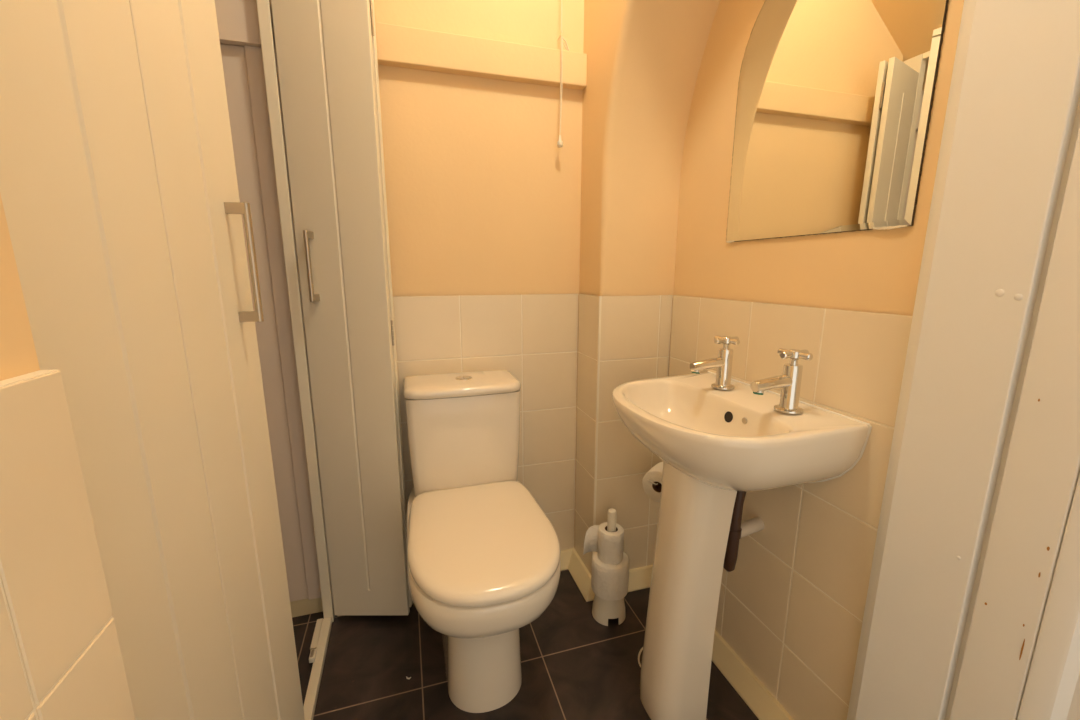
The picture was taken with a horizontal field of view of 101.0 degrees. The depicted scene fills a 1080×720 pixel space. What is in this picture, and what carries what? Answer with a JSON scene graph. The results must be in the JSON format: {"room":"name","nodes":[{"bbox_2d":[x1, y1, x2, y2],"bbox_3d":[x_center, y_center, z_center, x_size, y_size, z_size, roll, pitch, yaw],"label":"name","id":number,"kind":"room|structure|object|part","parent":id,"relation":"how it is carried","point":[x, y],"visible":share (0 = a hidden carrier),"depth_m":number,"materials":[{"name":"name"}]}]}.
{"room":"bathroom","nodes":[
{"label":"bathroom","id":0,"kind":"room"},
{"bbox_2d":[0,194,135,719],"bbox_3d":[-0.492,-0.102,-0.279,0.610,2.500,1.003,-3,12,-17],"label":"wall","id":1,"kind":"structure","parent":0,"point":[61,657],"depth_m":0.30,"materials":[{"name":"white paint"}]},
{"bbox_2d":[374,0,583,550],"bbox_3d":[-0.272,-0.436,1.395,0.853,2.500,0.090,-3,12,-17],"label":"wall","id":2,"kind":"structure","parent":0,"point":[484,201],"depth_m":1.39,"materials":[{"name":"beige paint"}]},
{"bbox_2d":[375,22,586,89],"bbox_3d":[-0.266,-0.864,1.254,0.845,0.091,0.034,-3,12,-17],"label":"trim","id":3,"kind":"structure","parent":2,"relation":"attached to","point":[397,45],"depth_m":1.26,"materials":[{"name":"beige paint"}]},
{"bbox_2d":[337,548,652,615],"bbox_3d":[-0.115,0.783,1.524,1.087,0.058,0.214,-3,12,-17],"label":"baseboard","id":4,"kind":"structure","parent":2,"relation":"attached to","point":[639,578],"depth_m":1.58,"materials":[{"name":"beige"}]},
{"bbox_2d":[292,569,758,719],"bbox_3d":[-0.121,1.018,0.624,1.710,0.050,2.060,-3,12,-17],"label":"floor","id":5,"kind":"structure","parent":0,"point":[574,666],"depth_m":1.24,"materials":[{"name":"tile"}]},
{"bbox_2d":[0,0,411,719],"bbox_3d":[-0.685,-0.005,0.772,0.812,1.898,1.037,-3,12,-17],"label":"tall cabinet","id":6,"kind":"object","parent":5,"relation":"on","point":[193,192],"visible":0.98,"depth_m":0.71,"materials":[{"name":"beige paint"}]},
{"bbox_3d":[-0.491,0.042,0.524,0.018,1.850,0.229,-2,11,-10],"label":"door","id":7,"kind":"part","parent":6,"relation":"part of","materials":[{"name":"beige paint"}]},
{"bbox_3d":[-0.532,-0.002,0.747,0.018,1.850,0.229,-2,11,-10],"label":"door","id":8,"kind":"part","parent":6,"relation":"part of","materials":[{"name":"beige paint"}]},
{"bbox_3d":[-0.829,-0.829,1.077,0.277,0.091,0.023,-3,12,-17],"label":"cross rail","id":9,"kind":"part","parent":6,"relation":"part of","materials":[{"name":"paint"}]},
{"bbox_3d":[-0.515,-0.168,0.777,0.037,0.204,0.011,-2,11,-10],"label":"handle","id":10,"kind":"part","parent":6,"relation":"part of","materials":[{"name":"silver metal"}]},
{"bbox_3d":[-0.681,-0.103,1.264,0.028,1.898,0.080,-3,12,-17],"label":"post","id":11,"kind":"part","parent":6,"relation":"part of","materials":[{"name":"beige paint"}]},
{"bbox_3d":[-0.944,0.808,1.396,0.502,0.060,0.020,-3,12,-17],"label":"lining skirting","id":12,"kind":"part","parent":6,"relation":"part of","materials":[{"name":"beige"}]},
{"bbox_3d":[-0.607,-0.248,1.181,0.011,0.184,0.037,0,11,0],"label":"handle","id":13,"kind":"part","parent":6,"relation":"part of","materials":[{"name":"silver metal"}]},
{"bbox_3d":[-0.549,0.904,1.014,0.025,0.021,0.844,-3,12,-17],"label":"sill","id":14,"kind":"part","parent":6,"relation":"part of","materials":[{"name":"beige paint"}]},
{"bbox_3d":[-0.535,-0.077,1.243,0.234,1.807,0.018,0,11,0],"label":"door","id":15,"kind":"part","parent":6,"relation":"part of","materials":[{"name":"beige paint"}]},
{"bbox_3d":[-0.527,-0.084,1.270,0.222,1.799,0.018,0,11,0],"label":"door","id":16,"kind":"part","parent":6,"relation":"part of","materials":[{"name":"beige paint"}]},
{"bbox_2d":[403,370,560,712],"bbox_3d":[-0.172,0.477,1.211,0.362,0.780,0.650,-3,12,-17],"label":"toilet","id":17,"kind":"object","parent":5,"relation":"on","point":[484,561],"visible":1,"depth_m":1.13,"materials":[{"name":"beige ceramic"}]},
{"bbox_3d":[-0.237,0.071,1.349,0.339,0.031,0.201,-3,12,-17],"label":"cistern lid","id":18,"kind":"part","parent":17,"relation":"part of","materials":[{"name":"beige ceramic"}]},
{"bbox_3d":[-0.147,0.431,1.117,0.359,0.037,0.474,-3,12,-17],"label":"seat lid","id":19,"kind":"part","parent":17,"relation":"part of","materials":[{"name":"beige plastic"}]},
{"bbox_2d":[592,508,624,625],"bbox_3d":[0.224,0.645,1.417,0.108,0.370,0.107,-3,12,-17],"label":"stand","id":20,"kind":"object","parent":5,"relation":"on","point":[603,610],"visible":0.63,"depth_m":1.40,"materials":[{"name":"beige plastic"}]},
{"bbox_2d":[591,552,628,600],"bbox_3d":[0.224,0.681,1.423,0.119,0.112,0.119,-3,12,-17],"label":"toilet roll","id":21,"kind":"object","parent":20,"relation":"on","point":[609,582],"visible":0.77,"depth_m":1.38,"materials":[{"name":"beige paper"}]},
{"bbox_2d":[583,522,623,563],"bbox_3d":[0.204,0.575,1.409,0.119,0.100,0.081,4,12,19],"label":"toilet roll","id":22,"kind":"object","parent":21,"relation":"on","point":[609,546],"visible":0.94,"depth_m":1.38,"materials":[{"name":"beige paper"}]},
{"bbox_2d":[638,647,642,666],"bbox_3d":[0.304,0.834,1.247,0.065,0.065,0.025,-3,12,-17],"label":"ring","id":23,"kind":"object","parent":5,"relation":"on","point":[640,651],"visible":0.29,"depth_m":1.24,"materials":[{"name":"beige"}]},
{"bbox_2d":[612,371,871,719],"bbox_3d":[0.375,0.485,1.079,0.384,0.816,0.472,-3,12,-17],"label":"basin","id":24,"kind":"object","parent":5,"relation":"on","point":[715,447],"visible":0.99,"depth_m":1.00,"materials":[{"name":"beige ceramic"}]},
{"bbox_2d":[690,336,739,389],"bbox_3d":[0.427,0.007,1.086,0.129,0.128,0.071,-3,12,-17],"label":"tap","id":25,"kind":"object","parent":24,"relation":"attached to","point":[723,362],"visible":1,"depth_m":1.08,"materials":[{"name":"silver metal"}]},
{"bbox_3d":[0.405,0.012,1.081,0.084,0.033,0.026,-3,12,-17],"label":"spout","id":26,"kind":"part","parent":25,"relation":"part of","materials":[{"name":"silver metal"}]},
{"bbox_3d":[0.455,-0.048,1.084,0.058,0.019,0.058,4,12,21],"label":"cross handle","id":27,"kind":"part","parent":25,"relation":"part of","materials":[{"name":"silver metal"}]},
{"bbox_3d":[0.371,0.179,1.018,0.376,0.184,0.469,-3,12,-17],"label":"bowl","id":28,"kind":"part","parent":24,"relation":"part of","materials":[{"name":"beige ceramic"}]},
{"bbox_2d":[750,348,812,413],"bbox_3d":[0.488,0.043,0.904,0.129,0.128,0.071,-3,12,-17],"label":"tap","id":29,"kind":"object","parent":24,"relation":"attached to","point":[789,383],"visible":1,"depth_m":0.90,"materials":[{"name":"silver metal"}]},
{"bbox_3d":[0.466,0.048,0.898,0.084,0.033,0.026,-3,12,-17],"label":"spout","id":30,"kind":"part","parent":29,"relation":"part of","materials":[{"name":"silver metal"}]},
{"bbox_3d":[0.516,-0.012,0.901,0.058,0.019,0.058,4,12,21],"label":"cross handle","id":31,"kind":"part","parent":29,"relation":"part of","materials":[{"name":"silver metal"}]},
{"bbox_2d":[574,0,719,573],"bbox_3d":[0.571,-0.273,0.579,0.315,2.500,2.054,-3,12,-17],"label":"wall","id":32,"kind":"structure","parent":0,"point":[644,57],"depth_m":1.36,"materials":[{"name":"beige paint"}]},
{"bbox_2d":[669,0,963,719],"bbox_3d":[0.577,-0.365,1.039,0.090,2.500,0.788,-3,12,-17],"label":"wall","id":33,"kind":"structure","parent":0,"point":[791,607],"depth_m":1.00,"materials":[{"name":"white tile"}]},
{"bbox_2d":[712,630,793,719],"bbox_3d":[0.517,0.835,1.262,0.042,0.058,0.722,-3,12,-17],"label":"baseboard","id":34,"kind":"structure","parent":33,"relation":"attached to","point":[762,703],"depth_m":1.17,"materials":[{"name":"beige"}]},
{"bbox_2d":[726,0,948,242],"bbox_3d":[0.560,-0.559,0.907,0.006,0.597,0.459,-3,12,-17],"label":"wall mirror","id":35,"kind":"object","parent":33,"relation":"attached to","point":[835,98],"visible":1,"depth_m":0.87,"materials":[{"name":"silver glass"}]},
{"bbox_2d":[847,0,1079,719],"bbox_3d":[0.687,-0.110,0.528,0.061,2.200,0.430,-3,12,-17],"label":"trim","id":36,"kind":"structure","parent":33,"relation":"attached to","point":[972,610],"depth_m":0.62,"materials":[{"name":"beige paint"}]},
{"bbox_3d":[0.384,0.338,1.423,0.139,0.057,0.134,-3,12,-17],"label":"holder","id":37,"kind":"object","parent":33,"relation":"attached to","visible":0},
{"bbox_2d":[642,462,662,502],"bbox_3d":[0.386,0.382,1.398,0.104,0.104,0.090,8,14,35],"label":"toilet roll","id":38,"kind":"object","parent":37,"relation":"on","point":[654,474],"visible":0.44,"depth_m":1.38,"materials":[{"name":"beige paper"}]},
{"bbox_3d":[-0.115,-0.961,0.254,1.735,1.065,2.104,-3,12,-17],"label":"ceiling","id":39,"kind":"structure","parent":0,"visible":0},
{"bbox_2d":[557,0,569,147],"bbox_3d":[0.070,-1.143,1.285,0.044,0.990,0.040,3,12,14],"label":"pull cord","id":40,"kind":"object","parent":39,"relation":"hanging from","point":[559,143],"visible":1,"depth_m":1.33,"materials":[{"name":"white fabric"}]},
{"bbox_3d":[0.062,-0.673,1.369,0.018,0.036,0.018,-3,12,-17],"label":"knob","id":41,"kind":"part","parent":40,"relation":"part of","materials":[{"name":"beige plastic"}]}
]}

